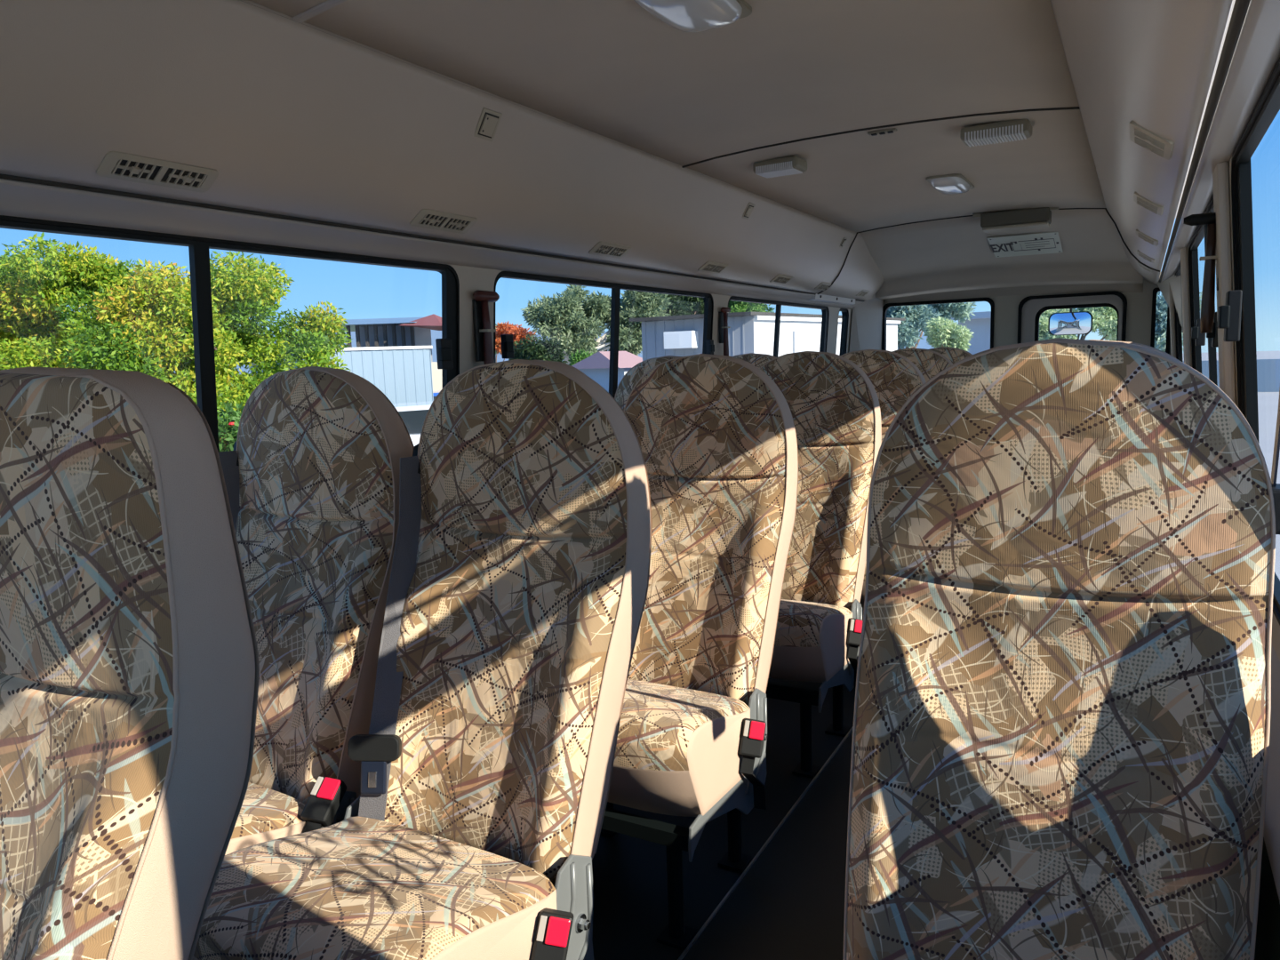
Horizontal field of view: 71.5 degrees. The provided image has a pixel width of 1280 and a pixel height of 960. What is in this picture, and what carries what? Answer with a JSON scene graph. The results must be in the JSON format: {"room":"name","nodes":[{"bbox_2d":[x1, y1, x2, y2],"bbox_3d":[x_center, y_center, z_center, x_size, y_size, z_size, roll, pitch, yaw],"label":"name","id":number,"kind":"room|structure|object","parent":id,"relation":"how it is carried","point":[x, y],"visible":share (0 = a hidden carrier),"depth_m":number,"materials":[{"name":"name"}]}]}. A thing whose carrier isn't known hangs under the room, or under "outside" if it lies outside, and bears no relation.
{"room":"vehicle interior","nodes":[
{"label":"vehicle interior","id":0,"kind":"room"},
{"bbox_2d":[0,214,852,374],"bbox_3d":[-0.291,-0.129,3.199,0.133,1.305,7.670,2,9,29],"label":"pillars","id":1,"kind":"structure","parent":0,"point":[471,279],"depth_m":2.70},
{"bbox_2d":[96,151,218,192],"bbox_3d":[-0.902,-0.579,1.671,0.054,0.040,0.220,2,9,29],"label":"air vent","id":2,"kind":"object","parent":1,"relation":"attached to","point":[115,164],"visible":1,"depth_m":1.66,"materials":[{"name":"beige"}]},
{"bbox_2d":[0,215,459,452],"bbox_3d":[-0.969,-0.154,1.958,0.100,0.735,1.675,2,9,29],"label":"window","id":3,"kind":"structure","parent":1,"relation":"in","point":[198,247],"depth_m":1.94,"materials":[{"name":"black rubber"}]},
{"bbox_2d":[435,338,453,369],"bbox_3d":[-0.565,-0.364,2.568,0.034,0.087,0.060,2,9,29],"label":"window latch","id":4,"kind":"structure","parent":3,"relation":"attached to","point":[444,346],"depth_m":2.56,"materials":[{"name":"black"}]},
{"bbox_2d":[0,178,863,309],"bbox_3d":[-0.231,-0.728,3.071,0.064,0.052,7.670,2,9,29],"label":"trim","id":5,"kind":"structure","parent":1,"relation":"attached to","point":[17,198],"depth_m":2.08,"materials":[{"name":"grey"}]},
{"bbox_2d":[0,173,864,301],"bbox_3d":[-0.206,-0.755,3.053,0.011,0.014,7.670,2,9,29],"label":"trim","id":6,"kind":"structure","parent":1,"relation":"attached to","point":[2,176],"depth_m":2.05,"materials":[{"name":"grey"}]},
{"bbox_2d":[0,0,884,300],"bbox_3d":[-0.096,-0.915,2.966,0.252,0.327,7.670,2,9,29],"label":"trim","id":7,"kind":"structure","parent":1,"relation":"attached to","point":[292,118],"depth_m":1.92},
{"bbox_2d":[409,208,477,233],"bbox_3d":[-0.517,-0.685,2.353,0.054,0.040,0.220,2,9,29],"label":"air vent","id":8,"kind":"object","parent":1,"relation":"attached to","point":[425,218],"visible":1,"depth_m":2.34,"materials":[{"name":"beige"}]},
{"bbox_2d":[472,290,499,364],"bbox_3d":[-0.464,-0.411,2.713,0.044,0.326,0.110,2,9,29],"label":"hammer","id":9,"kind":"object","parent":1,"relation":"attached to","point":[484,350],"visible":0.88,"depth_m":2.69,"materials":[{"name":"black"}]},
{"bbox_2d":[493,271,713,398],"bbox_3d":[-0.084,-0.398,3.526,0.100,0.735,1.640,2,9,29],"label":"window","id":10,"kind":"structure","parent":1,"relation":"in","point":[708,301],"depth_m":3.44,"materials":[{"name":"black rubber"}]},
{"bbox_2d":[500,334,513,358],"bbox_3d":[-0.419,-0.424,2.821,0.034,0.076,0.052,2,9,29],"label":"window latch","id":11,"kind":"structure","parent":10,"relation":"attached to","point":[507,340],"depth_m":2.81,"materials":[{"name":"black"}]},
{"bbox_2d":[706,339,714,354],"bbox_3d":[0.331,-0.617,4.152,0.034,0.076,0.052,2,9,29],"label":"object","id":12,"kind":"structure","parent":10,"relation":"attached to","point":[710,347],"depth_m":4.14,"materials":[{"name":"black"}]},
{"bbox_2d":[588,240,631,258],"bbox_3d":[-0.103,-0.799,3.086,0.054,0.040,0.220,2,9,29],"label":"air vent","id":13,"kind":"object","parent":1,"relation":"attached to","point":[606,249],"visible":1,"depth_m":3.08,"materials":[{"name":"beige"}]},
{"bbox_2d":[697,261,728,273],"bbox_3d":[0.316,-0.915,3.828,0.054,0.040,0.220,2,9,29],"label":"air vent","id":14,"kind":"object","parent":1,"relation":"attached to","point":[709,267],"visible":1,"depth_m":3.82,"materials":[{"name":"beige"}]},
{"bbox_2d":[718,306,730,355],"bbox_3d":[0.409,-0.694,4.250,0.044,0.261,0.088,2,9,29],"label":"hammer","id":15,"kind":"object","parent":1,"relation":"attached to","point":[723,324],"visible":0.93,"depth_m":4.23,"materials":[{"name":"black"}]},
{"bbox_2d":[727,296,829,357],"bbox_3d":[0.789,-0.639,5.070,0.100,0.735,1.620,2,9,29],"label":"window","id":16,"kind":"structure","parent":1,"relation":"in","point":[825,311],"depth_m":4.98,"materials":[{"name":"black rubber"}]},
{"bbox_2d":[769,273,792,284],"bbox_3d":[0.726,-1.028,4.553,0.054,0.040,0.220,2,9,29],"label":"air vent","id":17,"kind":"object","parent":1,"relation":"attached to","point":[781,279],"visible":1,"depth_m":4.54,"materials":[{"name":"beige"}]},
{"bbox_2d":[814,281,833,291],"bbox_3d":[1.067,-1.122,5.157,0.054,0.040,0.220,2,9,29],"label":"air vent","id":18,"kind":"object","parent":1,"relation":"attached to","point":[822,286],"visible":1,"depth_m":5.14,"materials":[{"name":"beige"}]},
{"bbox_2d":[809,293,855,304],"bbox_3d":[1.226,-1.143,5.620,0.047,0.042,0.840,2,9,29],"label":"end cap","id":19,"kind":"object","parent":1,"relation":"attached to","point":[823,298],"visible":0.91,"depth_m":5.56,"materials":[{"name":"white"}]},
{"bbox_2d":[817,232,857,294],"bbox_3d":[1.146,-1.252,5.154,0.257,0.329,0.016,4,10,38],"label":"trim","id":20,"kind":"structure","parent":1,"relation":"attached to","point":[857,233],"depth_m":5.13,"materials":[{"name":"grey"}]},
{"bbox_2d":[835,308,848,355],"bbox_3d":[1.340,-0.791,6.045,0.100,0.735,0.250,2,9,29],"label":"window","id":21,"kind":"structure","parent":1,"relation":"in","point":[844,311],"depth_m":6.10,"materials":[{"name":"black rubber"}]},
{"bbox_2d":[849,298,883,351],"bbox_3d":[1.586,-0.643,6.286,0.382,1.260,0.090,-6,9,-28],"label":"trim","id":22,"kind":"structure","parent":1,"relation":"attached to","point":[867,318],"depth_m":6.22,"materials":[{"name":"grey"}]},
{"bbox_2d":[248,0,1105,231],"bbox_3d":[0.234,-0.974,2.005,1.261,0.038,6.350,2,9,29],"label":"ceiling","id":23,"kind":"structure","parent":0,"point":[786,70],"depth_m":2.27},
{"bbox_2d":[292,0,347,23],"bbox_3d":[-0.110,-0.875,1.398,1.261,0.040,0.024,2,9,29],"label":"strip","id":24,"kind":"object","parent":23,"relation":"attached to","point":[327,4],"visible":1,"depth_m":1.67,"materials":[{"name":"grey"}]},
{"bbox_2d":[633,0,751,32],"bbox_3d":[0.091,-0.927,1.734,0.170,0.040,0.310,2,9,29],"label":"recessed light","id":25,"kind":"object","parent":23,"relation":"in","point":[692,16],"visible":1,"depth_m":1.74,"materials":[{"name":"beige"}]},
{"bbox_2d":[752,155,807,178],"bbox_3d":[0.506,-1.129,3.211,0.170,0.046,0.118,3,9,32],"label":"ceiling light","id":26,"kind":"object","parent":23,"relation":"attached to","point":[789,165],"visible":1,"depth_m":3.17,"materials":[{"name":"beige"}]},
{"bbox_2d":[681,106,1079,167],"bbox_3d":[0.699,-1.099,2.830,1.261,0.042,0.009,2,9,29],"label":"trim","id":27,"kind":"structure","parent":23,"relation":"attached to","point":[1070,108],"depth_m":2.78,"materials":[{"name":"grey"}]},
{"bbox_2d":[867,128,896,135],"bbox_3d":[0.776,-1.114,2.848,0.090,0.010,0.024,2,9,29],"label":"switch","id":28,"kind":"object","parent":23,"relation":"attached to","point":[889,131],"visible":1,"depth_m":2.84,"materials":[{"name":"beige"}]},
{"bbox_2d":[925,173,974,194],"bbox_3d":[1.320,-1.246,3.777,0.140,0.040,0.380,2,9,29],"label":"recessed light","id":29,"kind":"object","parent":23,"relation":"in","point":[954,183],"visible":1,"depth_m":3.67,"materials":[{"name":"beige"}]},
{"bbox_2d":[856,208,1106,232],"bbox_3d":[1.781,-1.398,4.745,1.261,0.042,0.009,2,9,29],"label":"trim","id":30,"kind":"structure","parent":23,"relation":"attached to","point":[1065,208],"depth_m":4.83,"materials":[{"name":"grey"}]},
{"bbox_2d":[960,119,1032,146],"bbox_3d":[1.118,-1.089,2.790,0.200,0.046,0.118,2,9,29],"label":"ceiling speaker","id":31,"kind":"object","parent":23,"relation":"attached to","point":[1020,129],"visible":1,"depth_m":2.75,"materials":[{"name":"beige"}]},
{"bbox_2d":[972,207,1058,232],"bbox_3d":[1.962,-1.357,4.640,0.410,0.092,0.156,2,9,29],"label":"ceiling box","id":32,"kind":"object","parent":23,"relation":"attached to","point":[1030,218],"visible":0.98,"depth_m":4.58,"materials":[{"name":"grey"}]},
{"bbox_2d":[592,609,863,959],"bbox_3d":[0.616,0.778,2.828,2.106,0.050,7.670,2,9,29],"label":"floor","id":33,"kind":"structure","parent":0,"point":[789,904],"depth_m":1.99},
{"bbox_2d":[0,366,259,959],"bbox_3d":[-0.703,0.498,0.711,0.476,1.155,0.674,2,9,29],"label":"seat","id":34,"kind":"object","parent":33,"relation":"on","point":[130,664],"visible":1,"depth_m":0.78,"materials":[{"name":"multicoloured fabric"}]},
{"bbox_2d":[192,366,414,959],"bbox_3d":[-0.762,0.382,1.610,0.528,1.155,0.681,2,9,26],"label":"seat","id":35,"kind":"object","parent":33,"relation":"on","point":[311,473],"visible":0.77,"depth_m":1.69,"materials":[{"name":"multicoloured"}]},
{"bbox_2d":[230,782,305,839],"bbox_3d":[-0.834,0.569,1.497,0.440,0.091,0.360,3,9,29],"label":"cushion","id":36,"kind":"object","parent":35,"relation":"on","point":[265,812],"depth_m":1.50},
{"bbox_2d":[192,359,652,959],"bbox_3d":[-0.317,0.400,1.376,0.520,1.155,0.696,1,8,23],"label":"seat","id":37,"kind":"object","parent":33,"relation":"on","point":[517,591],"visible":0.98,"depth_m":1.45,"materials":[{"name":"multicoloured fabric"}]},
{"bbox_2d":[193,816,555,959],"bbox_3d":[-0.393,0.586,1.263,0.440,0.091,0.360,3,9,29],"label":"cushion","id":38,"kind":"object","parent":37,"relation":"on","point":[355,887],"depth_m":1.20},
{"bbox_2d":[614,355,681,410],"bbox_3d":[-0.009,0.174,2.943,0.476,1.155,0.674,2,9,29],"label":"seat","id":39,"kind":"object","parent":33,"relation":"on","point":[630,379],"visible":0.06,"depth_m":3.13,"materials":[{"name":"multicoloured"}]},
{"bbox_2d":[600,353,798,951],"bbox_3d":[0.054,0.301,2.008,0.516,1.155,0.681,2,9,29],"label":"seat","id":40,"kind":"object","parent":33,"relation":"on","point":[716,436],"visible":0.79,"depth_m":2.07,"materials":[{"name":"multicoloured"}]},
{"bbox_2d":[613,679,749,770],"bbox_3d":[-0.032,0.486,1.903,0.440,0.091,0.360,3,9,29],"label":"cushion","id":41,"kind":"object","parent":40,"relation":"on","point":[662,727],"depth_m":1.74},
{"bbox_2d":[732,352,775,367],"bbox_3d":[0.356,0.073,3.590,0.476,1.155,0.674,2,9,29],"label":"seat","id":42,"kind":"object","parent":33,"relation":"on","point":[758,360],"visible":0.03,"depth_m":3.69,"materials":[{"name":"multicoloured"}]},
{"bbox_2d":[677,726,853,959],"bbox_3d":[0.765,0.732,2.928,0.005,0.005,6.200,2,9,29],"label":"strip","id":43,"kind":"object","parent":33,"relation":"on","point":[780,825],"depth_m":2.05,"materials":[{"name":"silver metal"}]},
{"bbox_2d":[759,351,881,778],"bbox_3d":[0.441,0.194,2.692,0.516,1.155,0.681,2,9,29],"label":"seat","id":44,"kind":"object","parent":33,"relation":"on","point":[834,405],"visible":0.52,"depth_m":2.75,"materials":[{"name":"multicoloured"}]},
{"bbox_2d":[774,599,851,647],"bbox_3d":[0.355,0.380,2.587,0.440,0.091,0.360,3,9,29],"label":"cushion","id":45,"kind":"object","parent":44,"relation":"on","point":[800,623],"depth_m":2.39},
{"bbox_2d":[840,349,926,619],"bbox_3d":[0.791,0.092,3.347,0.476,1.155,0.674,2,9,29],"label":"seat","id":46,"kind":"object","parent":33,"relation":"on","point":[894,378],"visible":0.19,"depth_m":3.44,"materials":[{"name":"patterned fabric"},{"name":"plastic"},{"name":"metal"}]},
{"bbox_2d":[891,347,952,381],"bbox_3d":[1.150,-0.006,3.981,0.476,1.155,0.674,2,9,29],"label":"seat","id":47,"kind":"object","parent":33,"relation":"on","point":[930,363],"visible":0.09,"depth_m":4.07,"materials":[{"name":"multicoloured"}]},
{"bbox_2d":[928,346,972,364],"bbox_3d":[1.520,-0.109,4.637,0.476,1.155,0.674,2,9,29],"label":"seat","id":48,"kind":"object","parent":33,"relation":"on","point":[954,355],"visible":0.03,"depth_m":4.73,"materials":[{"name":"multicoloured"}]},
{"bbox_2d":[843,338,1275,959],"bbox_3d":[0.387,0.439,0.906,0.464,1.155,0.674,2,9,29],"label":"seat","id":49,"kind":"object","parent":33,"relation":"on","point":[1061,727],"visible":1,"depth_m":1.02,"materials":[{"name":"patterned fabric"},{"name":"plastic"},{"name":"metal"}]},
{"bbox_2d":[1088,339,1179,360],"bbox_3d":[0.789,0.328,1.617,0.476,1.155,0.674,2,9,29],"label":"seat","id":50,"kind":"object","parent":33,"relation":"on","point":[1128,342],"visible":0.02,"depth_m":1.71,"materials":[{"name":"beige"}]},
{"bbox_2d":[958,272,1171,355],"bbox_3d":[2.459,-0.535,6.027,2.106,1.580,0.040,2,9,29],"label":"wall","id":51,"kind":"structure","parent":0,"point":[1139,316],"depth_m":5.59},
{"bbox_2d":[474,107,502,141],"bbox_3d":[-0.388,-0.904,2.263,0.042,0.066,0.075,2,9,29],"label":"switch plate","id":52,"kind":"object","parent":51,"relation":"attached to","point":[489,120],"visible":1,"depth_m":2.25,"materials":[{"name":"beige"}]},
{"bbox_2d":[742,202,755,219],"bbox_3d":[0.458,-1.137,3.760,0.040,0.061,0.070,2,9,29],"label":"switch plate","id":53,"kind":"object","parent":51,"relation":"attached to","point":[750,206],"visible":1,"depth_m":3.75,"materials":[{"name":"beige"}]},
{"bbox_2d":[881,297,994,350],"bbox_3d":[2.063,-0.870,6.186,0.748,0.745,0.042,2,9,29],"label":"window","id":54,"kind":"structure","parent":51,"relation":"in","point":[989,300],"depth_m":6.11,"materials":[{"name":"black rubber"}]},
{"bbox_2d":[859,208,1143,305],"bbox_3d":[2.105,-1.306,5.332,1.600,0.400,1.306,2,9,29],"label":"roof panel","id":55,"kind":"object","parent":51,"relation":"attached to","point":[948,259],"visible":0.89,"depth_m":5.48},
{"bbox_2d":[987,232,1063,257],"bbox_3d":[2.247,-1.369,5.182,0.371,0.082,0.372,2,9,29],"label":"exit sign","id":56,"kind":"object","parent":55,"relation":"attached to","point":[1049,242],"visible":1,"depth_m":5.17,"materials":[{"name":"white"}]},
{"bbox_2d":[1048,308,1092,335],"bbox_3d":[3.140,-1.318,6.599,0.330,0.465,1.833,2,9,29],"label":"mirror","id":57,"kind":"object","parent":51,"relation":"attached to","point":[1070,323],"visible":0.92,"depth_m":7.33,"materials":[{"name":"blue mirror"}]},
{"bbox_2d":[1017,291,1127,343],"bbox_3d":[2.804,-0.572,5.814,0.630,1.268,0.060,2,9,29],"label":"door","id":58,"kind":"structure","parent":51,"relation":"in","point":[1031,308],"depth_m":5.75,"materials":[{"name":"plastic"}]},
{"bbox_2d":[1050,0,1232,284],"bbox_3d":[1.218,-0.858,2.232,0.252,0.327,7.670,2,9,29],"label":"trim","id":59,"kind":"structure","parent":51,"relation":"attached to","point":[1151,64],"depth_m":1.50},
{"bbox_2d":[1150,287,1170,354],"bbox_3d":[3.235,-0.819,5.531,0.105,0.745,0.042,2,9,29],"label":"window","id":60,"kind":"structure","parent":51,"relation":"in","point":[1156,290],"depth_m":5.49,"materials":[{"name":"black rubber"}]},
{"bbox_2d":[1175,0,1250,218],"bbox_3d":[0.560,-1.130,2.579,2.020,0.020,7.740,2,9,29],"label":"curtain rail","id":61,"kind":"object","parent":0,"point":[1234,1],"depth_m":2.60,"materials":[{"name":"white"}]},
{"bbox_2d":[1174,156,1279,661],"bbox_3d":[1.458,-0.053,2.222,0.116,1.305,7.670,2,9,29],"label":"wall","id":62,"kind":"structure","parent":0,"point":[1276,627],"depth_m":1.37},
{"bbox_2d":[1104,208,1159,271],"bbox_3d":[2.451,-1.195,4.425,0.257,0.329,0.016,1,8,20],"label":"trim","id":63,"kind":"structure","parent":62,"relation":"attached to","point":[1108,212],"depth_m":4.44,"materials":[{"name":"grey"}]},
{"bbox_2d":[1136,229,1158,246],"bbox_3d":[1.865,-0.892,3.270,0.073,0.054,0.170,2,9,29],"label":"air vent","id":64,"kind":"object","parent":62,"relation":"attached to","point":[1145,237],"visible":1,"depth_m":3.23,"materials":[{"name":"beige"}]},
{"bbox_2d":[1133,191,1163,215],"bbox_3d":[1.411,-0.766,2.468,0.073,0.054,0.170,2,9,29],"label":"air vent","id":65,"kind":"object","parent":62,"relation":"attached to","point":[1145,203],"visible":0.99,"depth_m":2.43,"materials":[{"name":"beige"}]},
{"bbox_2d":[1128,120,1174,159],"bbox_3d":[0.973,-0.645,1.691,0.073,0.054,0.170,2,9,29],"label":"air vent","id":66,"kind":"object","parent":62,"relation":"attached to","point":[1151,141],"visible":1,"depth_m":1.66,"materials":[{"name":"beige"}]},
{"bbox_2d":[1156,274,1183,333],"bbox_3d":[2.938,-0.923,4.873,0.210,0.430,1.120,2,9,29],"label":"trim","id":67,"kind":"structure","parent":62,"relation":"attached to","point":[1175,283],"depth_m":4.71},
{"bbox_2d":[1168,281,1175,358],"bbox_3d":[2.926,-0.711,4.877,0.078,0.790,0.120,2,9,29],"label":"trim","id":68,"kind":"structure","parent":62,"relation":"attached to","point":[1171,300],"depth_m":4.82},
{"bbox_2d":[1174,263,1183,362],"bbox_3d":[2.514,-0.608,4.101,0.083,0.745,1.620,2,9,29],"label":"window","id":69,"kind":"structure","parent":62,"relation":"in","point":[1178,327],"depth_m":4.75,"materials":[{"name":"black rubber"}]},
{"bbox_2d":[1180,247,1191,367],"bbox_3d":[2.061,-0.472,3.346,0.078,0.790,0.130,2,9,29],"label":"trim","id":70,"kind":"structure","parent":62,"relation":"attached to","point":[1184,261],"depth_m":3.28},
{"bbox_2d":[1183,212,1218,333],"bbox_3d":[1.140,-0.418,1.801,0.076,0.238,0.037,2,9,29],"label":"hammer","id":71,"kind":"object","parent":62,"relation":"attached to","point":[1208,293],"visible":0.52,"depth_m":1.79,"materials":[{"name":"black"}]},
{"bbox_2d":[1188,194,1217,385],"bbox_3d":[1.641,-0.367,2.557,0.083,0.745,1.640,2,9,29],"label":"window","id":72,"kind":"structure","parent":62,"relation":"in","point":[1201,232],"depth_m":3.19,"materials":[{"name":"metal"}]},
{"bbox_2d":[1191,319,1205,345],"bbox_3d":[1.585,-0.419,2.523,0.034,0.076,0.052,2,9,29],"label":"window latch","id":73,"kind":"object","parent":72,"relation":"attached to","point":[1196,332],"depth_m":2.51,"materials":[{"name":"black"}]},
{"bbox_2d":[1206,312,1218,347],"bbox_3d":[1.249,-0.326,1.928,0.034,0.076,0.052,2,9,29],"label":"latch","id":74,"kind":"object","parent":72,"relation":"attached to","point":[1213,335],"depth_m":1.92,"materials":[{"name":"black"}]},
{"bbox_2d":[1158,0,1250,282],"bbox_3d":[1.340,-0.687,2.190,0.011,0.014,7.670,2,9,29],"label":"trim","id":75,"kind":"structure","parent":62,"relation":"attached to","point":[1240,9],"depth_m":1.25,"materials":[{"name":"grey"}]},
{"bbox_2d":[1161,0,1279,281],"bbox_3d":[1.368,-0.683,2.175,0.051,0.010,7.670,2,9,29],"label":"trim","id":76,"kind":"structure","parent":62,"relation":"attached to","point":[1257,52],"depth_m":1.25,"materials":[{"name":"grey"}]},
{"bbox_2d":[1212,161,1236,405],"bbox_3d":[1.184,-0.230,1.793,0.078,0.790,0.130,2,9,29],"label":"trim","id":77,"kind":"structure","parent":62,"relation":"attached to","point":[1220,175],"depth_m":1.73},
{"bbox_2d":[1231,56,1279,624],"bbox_3d":[0.778,-0.129,1.029,0.083,0.745,1.580,2,9,29],"label":"window","id":78,"kind":"structure","parent":62,"relation":"in","point":[1268,106],"depth_m":1.65,"materials":[{"name":"black rubber"}]},
{"bbox_2d":[1216,289,1242,341],"bbox_3d":[1.075,-0.299,1.622,0.034,0.091,0.062,2,9,29],"label":"latch","id":79,"kind":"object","parent":78,"relation":"attached to","point":[1229,315],"depth_m":1.60,"materials":[{"name":"black"}]},
{"bbox_2d":[1271,387,1279,534],"bbox_3d":[0.832,-0.158,1.151,0.036,0.455,0.060,2,9,29],"label":"wall seatbelt","id":80,"kind":"structure","parent":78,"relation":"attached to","point":[1276,487],"depth_m":1.16,"materials":[{"name":"black"}]},
{"bbox_2d":[1254,836,1279,959],"bbox_3d":[1.510,0.600,2.295,0.042,0.390,7.670,2,9,29],"label":"trim","id":81,"kind":"structure","parent":62,"relation":"attached to","point":[1268,934],"depth_m":1.37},
{"bbox_2d":[1263,642,1279,902],"bbox_3d":[1.484,0.242,2.253,0.030,0.330,7.670,2,9,29],"label":"trim","id":82,"kind":"structure","parent":62,"relation":"attached to","point":[1271,834],"depth_m":1.30,"materials":[{"name":"grey"}]},
{"label":"outside","id":83,"kind":"structure","parent":0,"visible":0},
{"bbox_2d":[1182,350,1279,580],"bbox_3d":[-11.169,-6.254,63.291,200.000,0.100,220.000,2,9,29],"label":"ground","id":84,"kind":"structure","parent":83,"point":[1268,402],"depth_m":20.96,"materials":[{"name":"concrete"}]},
{"bbox_2d":[0,232,352,434],"bbox_3d":[-5.828,-0.940,9.884,5.042,3.592,4.180,1,8,19],"label":"leafy tree","id":85,"kind":"object","parent":84,"relation":"on","point":[133,325],"visible":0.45,"depth_m":9.59,"materials":[{"name":"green plant"}]},
{"bbox_2d":[216,400,244,452],"bbox_3d":[-3.734,0.126,8.328,1.010,1.738,0.882,-4,8,-14],"label":"flowering shrub","id":86,"kind":"object","parent":84,"relation":"on","point":[228,436],"visible":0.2,"depth_m":8.19,"materials":[{"name":"green plant"}]},
{"bbox_2d":[250,345,433,403],"bbox_3d":[-5.830,-1.356,17.336,2.236,2.351,3.648,-8,10,-39],"label":"fence","id":87,"kind":"object","parent":84,"relation":"on","point":[403,374],"visible":0.11,"depth_m":16.27,"materials":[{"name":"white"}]},
{"bbox_2d":[336,313,441,361],"bbox_3d":[-7.123,-3.021,25.854,4.019,3.416,4.950,-2,8,0],"label":"pavilion","id":88,"kind":"object","parent":84,"relation":"on","point":[402,332],"visible":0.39,"depth_m":24.27,"materials":[{"name":"grey"}]},
{"bbox_2d":[392,400,432,446],"bbox_3d":[-3.610,-0.567,14.562,4.200,1.397,1.800,-2,8,1],"label":"car","id":89,"kind":"object","parent":84,"relation":"on","point":[413,414],"visible":0.02,"depth_m":13.65,"materials":[{"name":"white"}]},
{"bbox_2d":[431,361,442,391],"bbox_3d":[-5.087,-2.039,23.183,0.200,2.066,2.226,2,9,25],"label":"wall","id":90,"kind":"structure","parent":84,"relation":"on","point":[436,374],"depth_m":22.68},
{"bbox_2d":[495,320,535,359],"bbox_3d":[-3.446,-2.753,24.159,1.208,3.115,1.528,-5,8,-22],"label":"tree","id":91,"kind":"object","parent":84,"relation":"on","point":[518,332],"visible":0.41,"depth_m":23.68,"materials":[{"name":"orange plant"}]},
{"bbox_2d":[506,333,567,363],"bbox_3d":[-2.530,-2.377,22.639,1.672,2.726,1.527,2,9,29],"label":"shrubbery","id":92,"kind":"object","parent":84,"relation":"on","point":[540,349],"visible":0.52,"depth_m":22.10,"materials":[{"name":"green plant"}]},
{"bbox_2d":[567,348,592,365],"bbox_3d":[-0.991,-1.844,20.024,1.255,2.277,1.334,2,9,29],"label":"bush","id":93,"kind":"object","parent":84,"relation":"on","point":[578,356],"visible":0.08,"depth_m":19.67,"materials":[{"name":"green plant"}]},
{"bbox_2d":[520,284,671,364],"bbox_3d":[-1.335,-3.831,26.849,4.639,4.451,2.703,-5,9,-23],"label":"tree","id":94,"kind":"object","parent":84,"relation":"on","point":[576,319],"visible":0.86,"depth_m":26.17,"materials":[{"name":"green plant"}]},
{"bbox_2d":[571,351,642,392],"bbox_3d":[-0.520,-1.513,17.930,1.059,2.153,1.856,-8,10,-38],"label":"house","id":95,"kind":"structure","parent":84,"relation":"on","point":[596,366],"depth_m":17.53,"materials":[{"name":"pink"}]},
{"bbox_2d":[651,292,703,316],"bbox_3d":[1.143,-4.797,30.675,2.871,5.092,4.168,2,9,29],"label":"conifer","id":96,"kind":"object","parent":84,"relation":"on","point":[680,305],"visible":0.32,"depth_m":29.59,"materials":[{"name":"green plant"}]},
{"bbox_2d":[728,300,774,312],"bbox_3d":[4.345,-6.004,38.166,2.957,5.234,2.999,-8,10,-37],"label":"tree","id":97,"kind":"object","parent":84,"relation":"on","point":[734,306],"visible":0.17,"depth_m":37.11,"materials":[{"name":"green plant"}]},
{"bbox_2d":[628,311,905,360],"bbox_3d":[2.595,-1.557,15.830,1.929,2.609,6.525,4,10,37],"label":"building","id":98,"kind":"structure","parent":84,"relation":"on","point":[750,332],"depth_m":13.63,"materials":[{"name":"grey"}]},
{"bbox_2d":[664,330,698,348],"bbox_3d":[0.622,-2.114,13.411,0.460,0.250,0.262,2,9,26],"label":"air conditioner","id":99,"kind":"object","parent":98,"relation":"attached to","point":[685,339],"visible":1,"depth_m":13.29,"materials":[{"name":"white"}]},
{"bbox_2d":[886,302,976,349],"bbox_3d":[8.462,-3.865,26.556,3.692,3.884,2.201,-9,10,-42],"label":"tree","id":100,"kind":"object","parent":84,"relation":"on","point":[916,316],"visible":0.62,"depth_m":25.60,"materials":[{"name":"green plant"}]},
{"bbox_2d":[922,316,974,351],"bbox_3d":[6.232,-2.007,18.114,1.023,2.649,1.036,2,9,29],"label":"bush","id":101,"kind":"object","parent":84,"relation":"on","point":[940,332],"visible":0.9,"depth_m":17.76,"materials":[{"name":"green plant"}]},
{"bbox_2d":[950,311,991,354],"bbox_3d":[13.251,-4.611,33.324,1.862,3.201,5.267,4,10,36],"label":"shed","id":102,"kind":"object","parent":84,"relation":"on","point":[980,324],"visible":0.14,"depth_m":31.55,"materials":[{"name":"grey"}]},
{"bbox_2d":[1038,306,1117,341],"bbox_3d":[13.675,-3.967,27.335,3.264,3.554,3.171,3,9,34],"label":"tree","id":103,"kind":"object","parent":84,"relation":"on","point":[1104,318],"visible":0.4,"depth_m":26.74,"materials":[{"name":"green plant"}]},
{"bbox_2d":[1154,291,1201,351],"bbox_3d":[11.871,-2.735,20.081,1.566,3.192,1.588,3,9,34],"label":"tree","id":104,"kind":"object","parent":84,"relation":"on","point":[1161,312],"visible":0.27,"depth_m":19.59,"materials":[{"name":"green plant"}]},
{"bbox_2d":[1183,359,1279,391],"bbox_3d":[21.939,-3.908,33.475,25.000,1.200,0.200,2,9,29],"label":"fence","id":105,"kind":"object","parent":84,"relation":"on","point":[1268,370],"visible":0.02,"depth_m":32.74,"materials":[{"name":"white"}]},
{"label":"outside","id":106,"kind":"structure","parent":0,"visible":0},
{"bbox_2d":[227,329,934,381],"bbox_3d":[-5.714,-26.805,182.259,164.299,11.884,102.025,2,9,29],"label":"hills","id":107,"kind":"structure","parent":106,"point":[435,334],"depth_m":170.36,"materials":[{"name":"blue"}]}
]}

